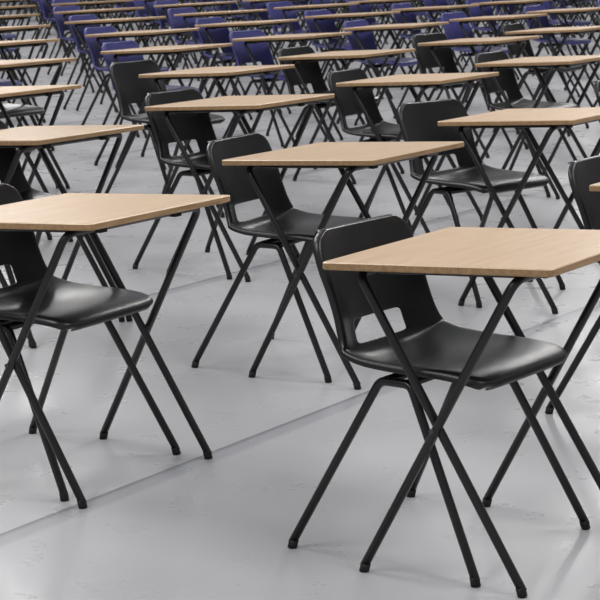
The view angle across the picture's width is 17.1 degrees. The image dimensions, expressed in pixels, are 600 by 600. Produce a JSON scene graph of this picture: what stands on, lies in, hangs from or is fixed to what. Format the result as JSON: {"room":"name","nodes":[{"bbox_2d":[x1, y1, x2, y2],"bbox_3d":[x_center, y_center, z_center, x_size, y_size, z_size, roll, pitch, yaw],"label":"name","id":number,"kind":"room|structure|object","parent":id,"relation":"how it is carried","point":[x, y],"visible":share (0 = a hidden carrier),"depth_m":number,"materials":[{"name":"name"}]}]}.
{"room":"exam hall","nodes":[
{"label":"exam hall","id":0,"kind":"room"},
{"bbox_2d":[0,0,599,599],"bbox_3d":[-0.021,-2.260,19.924,32.000,0.001,48.000,-1,11,0],"label":"floor","id":1,"kind":"structure","parent":0,"point":[156,523],"depth_m":5.88,"materials":[{"name":"concrete"}]},
{"bbox_2d":[0,33,16,39],"bbox_3d":[-2.964,-2.406,18.831,0.526,0.750,0.541,5,12,28],"label":"plastic chair","id":2,"kind":"object","parent":1,"relation":"on","point":[4,35],"visible":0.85,"depth_m":18.77,"materials":[{"name":"blue plastic"}]},
{"bbox_2d":[0,0,21,58],"bbox_3d":[-3.196,-2.736,20.640,0.568,0.739,0.626,6,13,33],"label":"desk","id":3,"kind":"object","parent":1,"relation":"on","point":[1,1],"visible":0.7,"depth_m":20.69,"materials":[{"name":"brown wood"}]},
{"bbox_2d":[0,48,25,99],"bbox_3d":[-2.698,-2.042,16.875,0.526,0.750,0.541,7,13,35],"label":"plastic chair","id":4,"kind":"object","parent":1,"relation":"on","point":[10,49],"visible":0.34,"depth_m":16.87,"materials":[{"name":"blue plastic"}]},
{"bbox_2d":[0,79,34,149],"bbox_3d":[-2.123,-1.340,13.097,0.526,0.750,0.541,7,13,35],"label":"plastic chair","id":5,"kind":"object","parent":1,"relation":"on","point":[3,82],"visible":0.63,"depth_m":13.09,"materials":[{"name":"blue"}]},
{"bbox_2d":[0,5,35,82],"bbox_3d":[-2.872,-2.384,18.740,0.568,0.739,0.626,6,12,31],"label":"desk","id":6,"kind":"object","parent":1,"relation":"on","point":[5,8],"visible":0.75,"depth_m":18.79,"materials":[{"name":"brown wood"}]},
{"bbox_2d":[0,14,39,98],"bbox_3d":[-2.589,-2.028,16.827,0.568,0.739,0.626,6,12,31],"label":"desk","id":7,"kind":"object","parent":1,"relation":"on","point":[20,16],"visible":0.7,"depth_m":16.78,"materials":[{"name":"brown wood"}]},
{"bbox_2d":[0,24,49,122],"bbox_3d":[-2.262,-1.674,14.920,0.568,0.739,0.626,6,13,33],"label":"desk","id":8,"kind":"object","parent":1,"relation":"on","point":[6,29],"visible":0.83,"depth_m":14.99,"materials":[{"name":"brown wood"}]},
{"bbox_2d":[0,102,57,188],"bbox_3d":[-1.722,-0.981,11.155,0.526,0.750,0.541,7,13,35],"label":"plastic chair","id":9,"kind":"object","parent":1,"relation":"on","point":[13,110],"visible":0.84,"depth_m":11.12,"materials":[{"name":"black plastic"}]},
{"bbox_2d":[0,39,59,150],"bbox_3d":[-1.960,-1.319,13.011,0.568,0.739,0.626,7,13,33],"label":"desk","id":10,"kind":"object","parent":1,"relation":"on","point":[37,42],"visible":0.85,"depth_m":13.01,"materials":[{"name":"brown wood"}]},
{"bbox_2d":[17,0,42,25],"bbox_3d":[-3.824,-4.403,29.536,0.526,0.750,0.541,7,13,34],"label":"plastic chair","id":11,"kind":"object","parent":1,"relation":"on","point":[28,0],"visible":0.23,"depth_m":29.40,"materials":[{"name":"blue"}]},
{"bbox_2d":[16,148,51,239],"bbox_3d":[-1.526,-0.627,9.256,0.526,0.750,0.541,5,12,28],"label":"plastic chair","id":12,"kind":"object","parent":1,"relation":"on","point":[49,236],"visible":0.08,"depth_m":9.42,"materials":[{"name":"black"}]},
{"bbox_2d":[0,58,76,188],"bbox_3d":[-1.636,-0.961,11.080,0.568,0.739,0.626,6,13,32],"label":"desk","id":13,"kind":"object","parent":1,"relation":"on","point":[5,65],"visible":0.8,"depth_m":11.15,"materials":[{"name":"brown wood"}]},
{"bbox_2d":[0,84,80,241],"bbox_3d":[-1.401,-0.606,9.174,0.568,0.739,0.626,6,13,32],"label":"desk","id":14,"kind":"object","parent":1,"relation":"on","point":[6,92],"visible":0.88,"depth_m":9.20,"materials":[{"name":"brown wood"}]},
{"bbox_2d":[38,0,64,51],"bbox_3d":[-2.851,-3.352,23.879,0.526,0.750,0.541,6,12,32],"label":"plastic chair","id":15,"kind":"object","parent":1,"relation":"on","point":[40,7],"visible":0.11,"depth_m":23.76,"materials":[{"name":"blue"}]},
{"bbox_2d":[0,120,124,346],"bbox_3d":[-1.017,-0.267,7.308,0.526,0.750,0.541,6,13,32],"label":"plastic chair","id":16,"kind":"object","parent":1,"relation":"on","point":[18,181],"visible":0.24,"depth_m":7.48,"materials":[{"name":"black plastic"}]},
{"bbox_2d":[41,0,85,43],"bbox_3d":[-3.002,-3.671,25.624,0.568,0.739,0.626,6,12,31],"label":"desk","id":17,"kind":"object","parent":1,"relation":"on","point":[84,0],"visible":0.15,"depth_m":25.46,"materials":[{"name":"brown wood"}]},
{"bbox_2d":[41,0,92,52],"bbox_3d":[-2.752,-3.329,23.784,0.568,0.739,0.626,6,13,33],"label":"desk","id":18,"kind":"object","parent":1,"relation":"on","point":[91,0],"visible":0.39,"depth_m":23.57,"materials":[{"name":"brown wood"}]},
{"bbox_2d":[35,0,101,63],"bbox_3d":[-2.545,-2.984,21.894,0.526,0.750,0.541,7,13,35],"label":"plastic chair","id":19,"kind":"object","parent":1,"relation":"on","point":[45,8],"visible":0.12,"depth_m":21.82,"materials":[{"name":"blue"}]},
{"bbox_2d":[0,125,143,348],"bbox_3d":[-0.965,-0.255,7.276,0.568,0.739,0.626,6,13,32],"label":"desk","id":20,"kind":"object","parent":1,"relation":"on","point":[25,138],"visible":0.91,"depth_m":7.22,"materials":[{"name":"brown wood"}]},
{"bbox_2d":[50,5,94,92],"bbox_3d":[-1.918,-2.272,18.060,0.526,0.750,0.541,6,12,31],"label":"plastic chair","id":21,"kind":"object","parent":1,"relation":"on","point":[62,27],"visible":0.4,"depth_m":18.00,"materials":[{"name":"blue plastic"}]},
{"bbox_2d":[47,0,101,74],"bbox_3d":[-2.169,-2.636,20.019,0.526,0.750,0.541,6,13,32],"label":"plastic chair","id":22,"kind":"object","parent":1,"relation":"on","point":[53,1],"visible":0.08,"depth_m":19.99,"materials":[{"name":"blue"}]},
{"bbox_2d":[46,0,104,63],"bbox_3d":[-2.433,-2.970,21.847,0.568,0.739,0.626,6,12,31],"label":"desk","id":23,"kind":"object","parent":1,"relation":"on","point":[47,2],"visible":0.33,"depth_m":21.66,"materials":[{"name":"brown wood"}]},
{"bbox_2d":[63,14,115,111],"bbox_3d":[-1.560,-1.927,16.199,0.526,0.750,0.541,5,12,29],"label":"plastic chair","id":24,"kind":"object","parent":1,"relation":"on","point":[81,29],"visible":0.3,"depth_m":16.14,"materials":[{"name":"blue plastic"}]},
{"bbox_2d":[0,183,180,501],"bbox_3d":[-0.694,0.085,5.411,0.526,0.750,0.541,6,12,30],"label":"plastic chair","id":25,"kind":"object","parent":1,"relation":"on","point":[66,305],"visible":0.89,"depth_m":5.51,"materials":[{"name":"black plastic"}]},
{"bbox_2d":[51,0,133,76],"bbox_3d":[-2.054,-2.611,19.914,0.568,0.739,0.626,6,13,32],"label":"desk","id":26,"kind":"object","parent":1,"relation":"on","point":[97,3],"visible":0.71,"depth_m":19.72,"materials":[{"name":"brown wood"}]},
{"bbox_2d":[54,7,143,92],"bbox_3d":[-1.796,-2.258,18.016,0.568,0.739,0.626,6,12,30],"label":"desk","id":27,"kind":"object","parent":1,"relation":"on","point":[97,12],"visible":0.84,"depth_m":17.80,"materials":[{"name":"brown wood"}]},
{"bbox_2d":[0,193,229,508],"bbox_3d":[-0.583,0.103,5.343,0.568,0.739,0.626,6,13,32],"label":"desk","id":28,"kind":"object","parent":1,"relation":"on","point":[73,214],"visible":1,"depth_m":5.22,"materials":[{"name":"brown wood"}]},
{"bbox_2d":[64,16,165,112],"bbox_3d":[-1.478,-1.907,16.125,0.568,0.739,0.626,6,13,32],"label":"desk","id":29,"kind":"object","parent":1,"relation":"on","point":[115,21],"visible":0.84,"depth_m":15.92,"materials":[{"name":"brown wood"}]},
{"bbox_2d":[102,0,146,31],"bbox_3d":[-2.369,-3.931,26.945,0.526,0.750,0.541,6,12,30],"label":"plastic chair","id":30,"kind":"object","parent":1,"relation":"on","point":[123,25],"visible":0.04,"depth_m":26.82,"materials":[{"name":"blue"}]},
{"bbox_2d":[81,26,168,137],"bbox_3d":[-1.228,-1.564,14.247,0.526,0.750,0.541,5,12,28],"label":"plastic chair","id":31,"kind":"object","parent":1,"relation":"on","point":[94,49],"visible":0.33,"depth_m":14.19,"materials":[{"name":"blue plastic"}]},
{"bbox_2d":[114,4,164,43],"bbox_3d":[-2.056,-3.579,25.047,0.526,0.750,0.541,7,13,37],"label":"plastic chair","id":32,"kind":"object","parent":1,"relation":"on","point":[116,5],"visible":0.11,"depth_m":24.91,"materials":[{"name":"blue plastic"}]},
{"bbox_2d":[85,28,198,137],"bbox_3d":[-1.109,-1.549,14.193,0.568,0.739,0.626,6,12,31],"label":"desk","id":33,"kind":"object","parent":1,"relation":"on","point":[141,34],"visible":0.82,"depth_m":14.00,"materials":[{"name":"brown wood"}]},
{"bbox_2d":[94,40,199,169],"bbox_3d":[-0.917,-1.217,12.380,0.526,0.750,0.541,5,12,29],"label":"plastic chair","id":34,"kind":"object","parent":1,"relation":"on","point":[108,58],"visible":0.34,"depth_m":12.40,"materials":[{"name":"blue plastic"}]},
{"bbox_2d":[121,1,174,46],"bbox_3d":[-1.779,-3.219,23.114,0.526,0.750,0.541,6,12,31],"label":"plastic chair","id":35,"kind":"object","parent":1,"relation":"on","point":[129,4],"visible":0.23,"depth_m":23.10,"materials":[{"name":"blue plastic"}]},
{"bbox_2d":[133,0,184,45],"bbox_3d":[-1.612,-3.200,23.036,0.568,0.739,0.626,7,13,34],"label":"desk","id":36,"kind":"object","parent":1,"relation":"on","point":[144,24],"visible":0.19,"depth_m":22.80,"materials":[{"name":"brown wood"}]},
{"bbox_2d":[133,0,195,66],"bbox_3d":[-1.468,-2.870,21.232,0.526,0.750,0.541,6,12,30],"label":"plastic chair","id":37,"kind":"object","parent":1,"relation":"on","point":[138,3],"visible":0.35,"depth_m":21.25,"materials":[{"name":"blue"}]},
{"bbox_2d":[105,59,224,193],"bbox_3d":[-0.694,-0.875,10.539,0.526,0.750,0.541,7,13,35],"label":"plastic chair","id":38,"kind":"object","parent":1,"relation":"on","point":[129,88],"visible":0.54,"depth_m":10.54,"materials":[{"name":"black plastic"}]},
{"bbox_2d":[100,43,231,170],"bbox_3d":[-0.810,-1.197,12.299,0.568,0.739,0.626,6,12,31],"label":"desk","id":39,"kind":"object","parent":1,"relation":"on","point":[173,49],"visible":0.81,"depth_m":12.11,"materials":[{"name":"brown wood"}]},
{"bbox_2d":[144,0,205,66],"bbox_3d":[-1.310,-2.850,21.152,0.568,0.739,0.626,6,13,32],"label":"desk","id":40,"kind":"object","parent":1,"relation":"on","point":[145,1],"visible":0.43,"depth_m":20.97,"materials":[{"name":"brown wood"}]},
{"bbox_2d":[154,0,219,79],"bbox_3d":[-1.101,-2.512,19.305,0.526,0.750,0.541,6,13,33],"label":"plastic chair","id":41,"kind":"object","parent":1,"relation":"on","point":[158,10],"visible":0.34,"depth_m":19.26,"materials":[{"name":"blue plastic"}]},
{"bbox_2d":[154,1,236,80],"bbox_3d":[-0.998,-2.500,19.269,0.568,0.739,0.626,6,12,31],"label":"desk","id":42,"kind":"object","parent":1,"relation":"on","point":[224,3],"visible":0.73,"depth_m":19.06,"materials":[{"name":"brown wood"}]},
{"bbox_2d":[167,7,244,94],"bbox_3d":[-0.844,-2.158,17.398,0.526,0.750,0.541,7,13,35],"label":"plastic chair","id":43,"kind":"object","parent":1,"relation":"on","point":[176,22],"visible":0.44,"depth_m":17.45,"materials":[{"name":"blue plastic"}]},
{"bbox_2d":[133,88,299,279],"bbox_3d":[-0.359,-0.516,8.608,0.526,0.750,0.541,7,13,34],"label":"plastic chair","id":44,"kind":"object","parent":1,"relation":"on","point":[198,127],"visible":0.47,"depth_m":8.62,"materials":[{"name":"black plastic"}]},
{"bbox_2d":[138,64,294,217],"bbox_3d":[-0.422,-0.840,10.370,0.568,0.739,0.626,6,13,32],"label":"desk","id":45,"kind":"object","parent":1,"relation":"on","point":[226,72],"visible":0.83,"depth_m":10.19,"materials":[{"name":"brown wood"}]},
{"bbox_2d":[174,9,266,95],"bbox_3d":[-0.681,-2.141,17.332,0.568,0.739,0.626,6,13,32],"label":"desk","id":46,"kind":"object","parent":1,"relation":"on","point":[235,12],"visible":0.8,"depth_m":17.13,"materials":[{"name":"brown wood"}]},
{"bbox_2d":[201,0,243,29],"bbox_3d":[-0.947,-3.458,24.344,0.526,0.750,0.541,7,13,34],"label":"plastic chair","id":47,"kind":"object","parent":1,"relation":"on","point":[206,8],"visible":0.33,"depth_m":24.27,"materials":[{"name":"blue plastic"}]},
{"bbox_2d":[195,17,281,115],"bbox_3d":[-0.503,-1.803,15.486,0.526,0.750,0.541,6,12,32],"label":"plastic chair","id":48,"kind":"object","parent":1,"relation":"on","point":[219,36],"visible":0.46,"depth_m":15.57,"materials":[{"name":"blue plastic"}]},
{"bbox_2d":[145,94,334,281],"bbox_3d":[-0.247,-0.498,8.540,0.568,0.739,0.626,6,13,32],"label":"desk","id":49,"kind":"object","parent":1,"relation":"on","point":[242,105],"visible":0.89,"depth_m":8.34,"materials":[{"name":"brown wood"}]},
{"bbox_2d":[214,0,271,53],"bbox_3d":[-0.679,-3.104,22.445,0.526,0.750,0.541,6,12,31],"label":"plastic chair","id":50,"kind":"object","parent":1,"relation":"on","point":[234,6],"visible":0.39,"depth_m":22.40,"materials":[{"name":"blue plastic"}]},
{"bbox_2d":[194,19,298,119],"bbox_3d":[-0.405,-1.786,15.427,0.568,0.739,0.626,6,12,31],"label":"desk","id":51,"kind":"object","parent":1,"relation":"on","point":[248,24],"visible":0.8,"depth_m":15.22,"materials":[{"name":"brown wood"}]},
{"bbox_2d":[225,0,276,44],"bbox_3d":[-0.521,-3.085,22.366,0.568,0.739,0.626,6,12,31],"label":"desk","id":52,"kind":"object","parent":1,"relation":"on","point":[243,17],"visible":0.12,"depth_m":22.15,"materials":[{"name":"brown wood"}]},
{"bbox_2d":[241,0,294,64],"bbox_3d":[-0.301,-2.735,20.454,0.526,0.750,0.541,5,12,29],"label":"plastic chair","id":53,"kind":"object","parent":1,"relation":"on","point":[263,15],"visible":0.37,"depth_m":20.46,"materials":[{"name":"blue"}]},
{"bbox_2d":[222,29,325,146],"bbox_3d":[-0.175,-1.447,13.570,0.526,0.750,0.541,7,13,34],"label":"plastic chair","id":54,"kind":"object","parent":1,"relation":"on","point":[261,52],"visible":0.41,"depth_m":13.62,"materials":[{"name":"blue plastic"}]},
{"bbox_2d":[243,0,312,65],"bbox_3d":[-0.179,-2.722,20.411,0.568,0.739,0.626,6,12,32],"label":"desk","id":55,"kind":"object","parent":1,"relation":"on","point":[251,1],"visible":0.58,"depth_m":20.20,"materials":[{"name":"brown wood"}]},
{"bbox_2d":[191,132,365,382],"bbox_3d":[-0.010,-0.164,6.710,0.526,0.750,0.541,5,12,28],"label":"plastic chair","id":56,"kind":"object","parent":1,"relation":"on","point":[297,225],"visible":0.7,"depth_m":6.71,"materials":[{"name":"black plastic"}]},
{"bbox_2d":[232,32,351,142],"bbox_3d":[-0.048,-1.428,13.496,0.568,0.739,0.626,7,13,34],"label":"desk","id":57,"kind":"object","parent":1,"relation":"on","point":[335,35],"visible":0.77,"depth_m":13.31,"materials":[{"name":"brown wood"}]},
{"bbox_2d":[267,1,333,71],"bbox_3d":[-0.004,-2.397,18.634,0.526,0.750,0.541,7,13,36],"label":"plastic chair","id":58,"kind":"object","parent":1,"relation":"on","point":[277,14],"visible":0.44,"depth_m":18.74,"materials":[{"name":"blue plastic"}]},
{"bbox_2d":[280,1,334,50],"bbox_3d":[0.119,-3.337,23.648,0.526,0.750,0.541,6,12,30],"label":"plastic chair","id":59,"kind":"object","parent":1,"relation":"on","point":[293,2],"visible":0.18,"depth_m":23.63,"materials":[{"name":"blue plastic"}]},
{"bbox_2d":[274,3,358,84],"bbox_3d":[0.157,-2.376,18.548,0.568,0.739,0.626,6,12,31],"label":"desk","id":60,"kind":"object","parent":1,"relation":"on","point":[340,5],"visible":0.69,"depth_m":18.34,"materials":[{"name":"brown wood"}]},
{"bbox_2d":[294,0,344,50],"bbox_3d":[0.226,-3.318,23.574,0.568,0.739,0.626,7,13,33],"label":"desk","id":61,"kind":"object","parent":1,"relation":"on","point":[340,0],"visible":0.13,"depth_m":23.39,"materials":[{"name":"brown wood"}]},
{"bbox_2d":[278,46,379,168],"bbox_3d":[0.173,-1.091,11.649,0.526,0.750,0.541,6,12,30],"label":"plastic chair","id":62,"kind":"object","parent":1,"relation":"on","point":[311,73],"visible":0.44,"depth_m":11.73,"materials":[{"name":"black plastic"}]},
{"bbox_2d":[308,0,361,61],"bbox_3d":[0.377,-2.986,21.757,0.526,0.750,0.541,7,13,35],"label":"plastic chair","id":63,"kind":"object","parent":1,"relation":"on","point":[315,2],"visible":0.16,"depth_m":21.83,"materials":[{"name":"blue plastic"}]},
{"bbox_2d":[300,9,383,98],"bbox_3d":[0.337,-2.041,16.714,0.526,0.750,0.541,7,13,34],"label":"plastic chair","id":64,"kind":"object","parent":1,"relation":"on","point":[326,26],"visible":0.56,"depth_m":16.80,"materials":[{"name":"blue plastic"}]},
{"bbox_2d":[222,141,463,389],"bbox_3d":[0.150,-0.141,6.611,0.568,0.739,0.626,6,13,32],"label":"desk","id":65,"kind":"object","parent":1,"relation":"on","point":[354,156],"visible":0.89,"depth_m":6.41,"materials":[{"name":"brown wood"}]},
{"bbox_2d":[278,48,414,184],"bbox_3d":[0.276,-1.078,11.610,0.568,0.739,0.626,6,13,32],"label":"desk","id":66,"kind":"object","parent":1,"relation":"on","point":[356,55],"visible":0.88,"depth_m":11.40,"materials":[{"name":"brown wood"}]},
{"bbox_2d":[320,0,373,61],"bbox_3d":[0.532,-2.965,21.672,0.568,0.739,0.626,6,13,32],"label":"desk","id":67,"kind":"object","parent":1,"relation":"on","point":[338,21],"visible":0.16,"depth_m":21.42,"materials":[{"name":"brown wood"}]},
{"bbox_2d":[304,11,399,98],"bbox_3d":[0.439,-2.027,16.672,0.568,0.739,0.626,6,13,33],"label":"desk","id":68,"kind":"object","parent":1,"relation":"on","point":[348,16],"visible":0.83,"depth_m":16.47,"materials":[{"name":"brown wood"}]},
{"bbox_2d":[343,0,401,74],"bbox_3d":[0.755,-2.632,19.851,0.526,0.750,0.541,7,13,33],"label":"plastic chair","id":69,"kind":"object","parent":1,"relation":"on","point":[353,8],"visible":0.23,"depth_m":19.99,"materials":[{"name":"blue"}]},
{"bbox_2d":[345,4,399,43],"bbox_3d":[0.898,-3.574,24.872,0.526,0.750,0.541,5,12,28],"label":"plastic chair","id":70,"kind":"object","parent":1,"relation":"on","point":[380,6],"visible":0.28,"depth_m":24.81,"materials":[{"name":"blue plastic"}]},
{"bbox_2d":[336,19,420,123],"bbox_3d":[0.618,-1.692,14.835,0.526,0.750,0.541,5,12,28],"label":"plastic chair","id":71,"kind":"object","parent":1,"relation":"on","point":[367,40],"visible":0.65,"depth_m":14.85,"materials":[{"name":"blue plastic"}]},
{"bbox_2d":[348,0,419,70],"bbox_3d":[0.877,-2.615,19.789,0.568,0.739,0.626,6,12,32],"label":"desk","id":72,"kind":"object","parent":1,"relation":"on","point":[366,2],"visible":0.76,"depth_m":19.59,"materials":[{"name":"brown wood"}]},
{"bbox_2d":[322,68,458,227],"bbox_3d":[0.430,-0.741,9.765,0.526,0.750,0.541,5,12,28],"label":"plastic chair","id":73,"kind":"object","parent":1,"relation":"on","point":[346,103],"visible":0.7,"depth_m":9.80,"materials":[{"name":"black plastic"}]},
{"bbox_2d":[373,4,410,43],"bbox_3d":[1.044,-3.556,24.804,0.568,0.739,0.626,6,13,33],"label":"desk","id":74,"kind":"object","parent":1,"relation":"on","point":[384,37],"visible":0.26,"depth_m":24.54,"materials":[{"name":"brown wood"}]},
{"bbox_2d":[342,22,448,125],"bbox_3d":[0.709,-1.671,14.755,0.568,0.739,0.626,6,12,30],"label":"desk","id":75,"kind":"object","parent":1,"relation":"on","point":[407,26],"visible":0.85,"depth_m":14.55,"materials":[{"name":"brown wood"}]},
{"bbox_2d":[381,3,434,48],"bbox_3d":[1.258,-3.217,22.951,0.526,0.750,0.541,5,12,29],"label":"plastic chair","id":76,"kind":"object","parent":1,"relation":"on","point":[420,14],"visible":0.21,"depth_m":22.88,"materials":[{"name":"blue plastic"}]},
{"bbox_2d":[336,72,498,232],"bbox_3d":[0.573,-0.725,9.707,0.568,0.739,0.626,6,13,32],"label":"desk","id":77,"kind":"object","parent":1,"relation":"on","point":[426,81],"visible":0.82,"depth_m":9.52,"materials":[{"name":"brown wood"}]},
{"bbox_2d":[391,3,445,90],"bbox_3d":[1.113,-2.279,17.949,0.526,0.750,0.541,5,12,29],"label":"plastic chair","id":78,"kind":"object","parent":1,"relation":"on","point":[410,17],"visible":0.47,"depth_m":18.01,"materials":[{"name":"blue plastic"}]},
{"bbox_2d":[392,4,478,90],"bbox_3d":[1.212,-2.264,17.897,0.568,0.739,0.626,6,12,32],"label":"desk","id":79,"kind":"object","parent":1,"relation":"on","point":[439,9],"visible":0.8,"depth_m":17.71,"materials":[{"name":"brown wood"}]},
{"bbox_2d":[288,214,589,586],"bbox_3d":[0.334,0.204,4.724,0.526,0.750,0.541,7,13,35],"label":"plastic chair","id":80,"kind":"object","parent":1,"relation":"on","point":[435,347],"visible":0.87,"depth_m":4.71,"materials":[{"name":"black plastic"}]},
{"bbox_2d":[423,0,476,65],"bbox_3d":[1.586,-2.864,21.050,0.526,0.750,0.541,7,13,36],"label":"plastic chair","id":81,"kind":"object","parent":1,"relation":"on","point":[428,3],"visible":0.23,"depth_m":21.10,"materials":[{"name":"blue plastic"}]},
{"bbox_2d":[323,227,599,597],"bbox_3d":[0.453,0.225,4.642,0.568,0.739,0.626,6,13,32],"label":"desk","id":82,"kind":"object","parent":1,"relation":"on","point":[524,255],"visible":1,"depth_m":4.46,"materials":[{"name":"brown wood"}]},
{"bbox_2d":[433,0,489,65],"bbox_3d":[1.702,-2.846,20.980,0.568,0.739,0.626,6,13,33],"label":"desk","id":83,"kind":"object","parent":1,"relation":"on","point":[459,1],"visible":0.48,"depth_m":21.19,"materials":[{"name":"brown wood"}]},
{"bbox_2d":[411,32,512,148],"bbox_3d":[1.020,-1.337,12.918,0.526,0.750,0.541,8,13,37],"label":"plastic chair","id":84,"kind":"object","parent":1,"relation":"on","point":[425,59],"visible":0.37,"depth_m":13.01,"materials":[{"name":"black plastic"}]},
{"bbox_2d":[444,0,488,37],"bbox_3d":[2.013,-3.450,24.158,0.526,0.750,0.541,5,12,28],"label":"plastic chair","id":85,"kind":"object","parent":1,"relation":"on","point":[447,0],"visible":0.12,"depth_m":24.14,"materials":[{"name":"blue plastic"}]},
{"bbox_2d":[436,11,508,109],"bbox_3d":[1.423,-1.925,16.043,0.526,0.750,0.541,7,13,34],"label":"plastic chair","id":86,"kind":"object","parent":1,"relation":"on","point":[453,30],"visible":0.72,"depth_m":16.07,"materials":[{"name":"blue plastic"}]},
{"bbox_2d":[418,36,539,157],"bbox_3d":[1.145,-1.312,12.817,0.568,0.739,0.626,6,13,32],"label":"desk","id":87,"kind":"object","parent":1,"relation":"on","point":[489,41],"visible":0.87,"depth_m":12.62,"materials":[{"name":"brown wood"}]},
{"bbox_2d":[397,98,565,307],"bbox_3d":[0.689,-0.403,7.949,0.541,0.750,0.526,-11,15,-44],"label":"plastic chair","id":88,"kind":"object","parent":1,"relation":"on","point":[418,121],"visible":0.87,"depth_m":8.01,"materials":[{"name":"black plastic"}]},
{"bbox_2d":[449,13,546,101],"bbox_3d":[1.579,-1.903,15.949,0.568,0.739,0.626,6,13,32],"label":"desk","id":89,"kind":"object","parent":1,"relation":"on","point":[504,18],"visible":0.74,"depth_m":15.77,"materials":[{"name":"brown wood"}]},
{"bbox_2d":[461,0,534,75],"bbox_3d":[1.885,-2.510,19.140,0.526,0.750,0.541,8,13,37],"label":"plastic chair","id":90,"kind":"object","parent":1,"relation":"on","point":[474,11],"visible":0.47,"depth_m":19.17,"materials":[{"name":"blue plastic"}]},
{"bbox_2d":[471,0,551,79],"bbox_3d":[2.014,-2.490,19.064,0.568,0.739,0.626,6,12,31],"label":"desk","id":91,"kind":"object","parent":1,"relation":"on","point":[516,3],"visible":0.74,"depth_m":18.84,"materials":[{"name":"brown wood"}]},
{"bbox_2d":[438,107,599,313],"bbox_3d":[0.927,-0.371,7.801,0.568,0.739,0.626,6,13,32],"label":"desk","id":92,"kind":"object","parent":1,"relation":"on","point":[554,119],"visible":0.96,"depth_m":7.60,"materials":[{"name":"brown wood"}]},
{"bbox_2d":[494,0,548,54],"bbox_3d":[2.416,-3.094,22.234,0.526,0.750,0.541,7,13,36],"label":"plastic chair","id":93,"kind":"object","parent":1,"relation":"on","point":[511,7],"visible":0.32,"depth_m":22.35,"materials":[{"name":"blue plastic"}]},
{"bbox_2d":[501,0,552,53],"bbox_3d":[2.498,-3.073,22.153,0.568,0.739,0.626,6,12,31],"label":"desk","id":94,"kind":"object","parent":1,"relation":"on","point":[521,11],"visible":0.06,"depth_m":21.96,"materials":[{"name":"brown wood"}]},
{"bbox_2d":[474,51,580,197],"bbox_3d":[1.251,-0.980,11.002,0.526,0.750,0.541,6,12,31],"label":"plastic chair","id":95,"kind":"object","parent":1,"relation":"on","point":[506,78],"visible":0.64,"depth_m":11.10,"materials":[{"name":"black plastic"}]},
{"bbox_2d":[475,55,599,199],"bbox_3d":[1.340,-0.959,10.921,0.568,0.739,0.626,6,13,32],"label":"desk","id":96,"kind":"object","parent":1,"relation":"on","point":[557,62],"visible":0.84,"depth_m":10.72,"materials":[{"name":"brown wood"}]},
{"bbox_2d":[493,23,588,133],"bbox_3d":[1.708,-1.568,14.121,0.526,0.750,0.541,5,12,28],"label":"plastic chair","id":97,"kind":"object","parent":1,"relation":"on","point":[513,49],"visible":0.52,"depth_m":14.14,"materials":[{"name":"black plastic"}]},
{"bbox_2d":[505,26,599,136],"bbox_3d":[1.825,-1.547,14.037,0.568,0.739,0.626,6,13,33],"label":"desk","id":98,"kind":"object","parent":1,"relation":"on","point":[583,29],"visible":0.73,"depth_m":13.84,"materials":[{"name":"brown wood"}]},
{"bbox_2d":[519,5,594,91],"bbox_3d":[2.209,-2.148,17.195,0.526,0.750,0.541,6,12,31],"label":"plastic chair","id":99,"kind":"object","parent":1,"relation":"on","point":[544,20],"visible":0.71,"depth_m":17.22,"materials":[{"name":"blue"}]},
{"bbox_2d":[526,7,599,96],"bbox_3d":[2.315,-2.136,17.156,0.568,0.739,0.626,6,12,31],"label":"desk","id":100,"kind":"object","parent":1,"relation":"on","point":[577,11],"visible":0.74,"depth_m":16.94,"materials":[{"name":"brown wood"}]},
{"bbox_2d":[535,1,595,65],"bbox_3d":[2.678,-2.744,20.353,0.526,0.750,0.541,5,12,29],"label":"plastic chair","id":101,"kind":"object","parent":1,"relation":"on","point":[546,4],"visible":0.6,"depth_m":20.40,"materials":[{"name":"blue plastic"}]},
{"bbox_2d":[538,0,597,48],"bbox_3d":[3.158,-3.339,23.504,0.526,0.750,0.541,7,13,36],"label":"plastic chair","id":102,"kind":"object","parent":1,"relation":"on","point":[565,1],"visible":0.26,"depth_m":23.62,"materials":[{"name":"blue plastic"}]},
{"bbox_2d":[545,155,599,413],"bbox_3d":[1.094,-0.044,6.012,0.526,0.750,0.541,6,13,32],"label":"plastic chair","id":103,"kind":"object","parent":1,"relation":"on","point":[585,172],"visible":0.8,"depth_m":5.96,"materials":[{"name":"black plastic"}]},
{"bbox_2d":[549,0,599,69],"bbox_3d":[2.825,-2.720,20.253,0.568,0.739,0.626,6,13,33],"label":"desk","id":104,"kind":"object","parent":1,"relation":"on","point":[574,2],"visible":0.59,"depth_m":20.37,"materials":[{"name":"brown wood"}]},
{"bbox_2d":[557,0,599,49],"bbox_3d":[3.298,-3.316,23.407,0.568,0.739,0.626,6,13,32],"label":"desk","id":105,"kind":"object","parent":1,"relation":"on","point":[572,16],"visible":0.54,"depth_m":23.21,"materials":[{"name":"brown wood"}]},
{"bbox_2d":[567,0,597,34],"bbox_3d":[3.747,-3.905,26.534,0.568,0.739,0.626,6,12,31],"label":"desk","id":106,"kind":"object","parent":1,"relation":"on","point":[569,0],"visible":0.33,"depth_m":26.34,"materials":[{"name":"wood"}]},
{"bbox_2d":[589,182,599,191],"bbox_3d":[1.232,-0.019,5.908,0.568,0.739,0.626,6,13,32],"label":"desk","id":107,"kind":"object","parent":1,"relation":"on","point":[594,187],"visible":1,"depth_m":5.74,"materials":[{"name":"brown wood"}]},
{"bbox_2d":[593,80,599,106],"bbox_3d":[1.614,-0.620,9.061,0.526,0.750,0.541,5,12,29],"label":"plastic chair","id":108,"kind":"object","parent":1,"relation":"on","point":[597,83],"visible":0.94,"depth_m":8.94,"materials":[{"name":"black plastic"}]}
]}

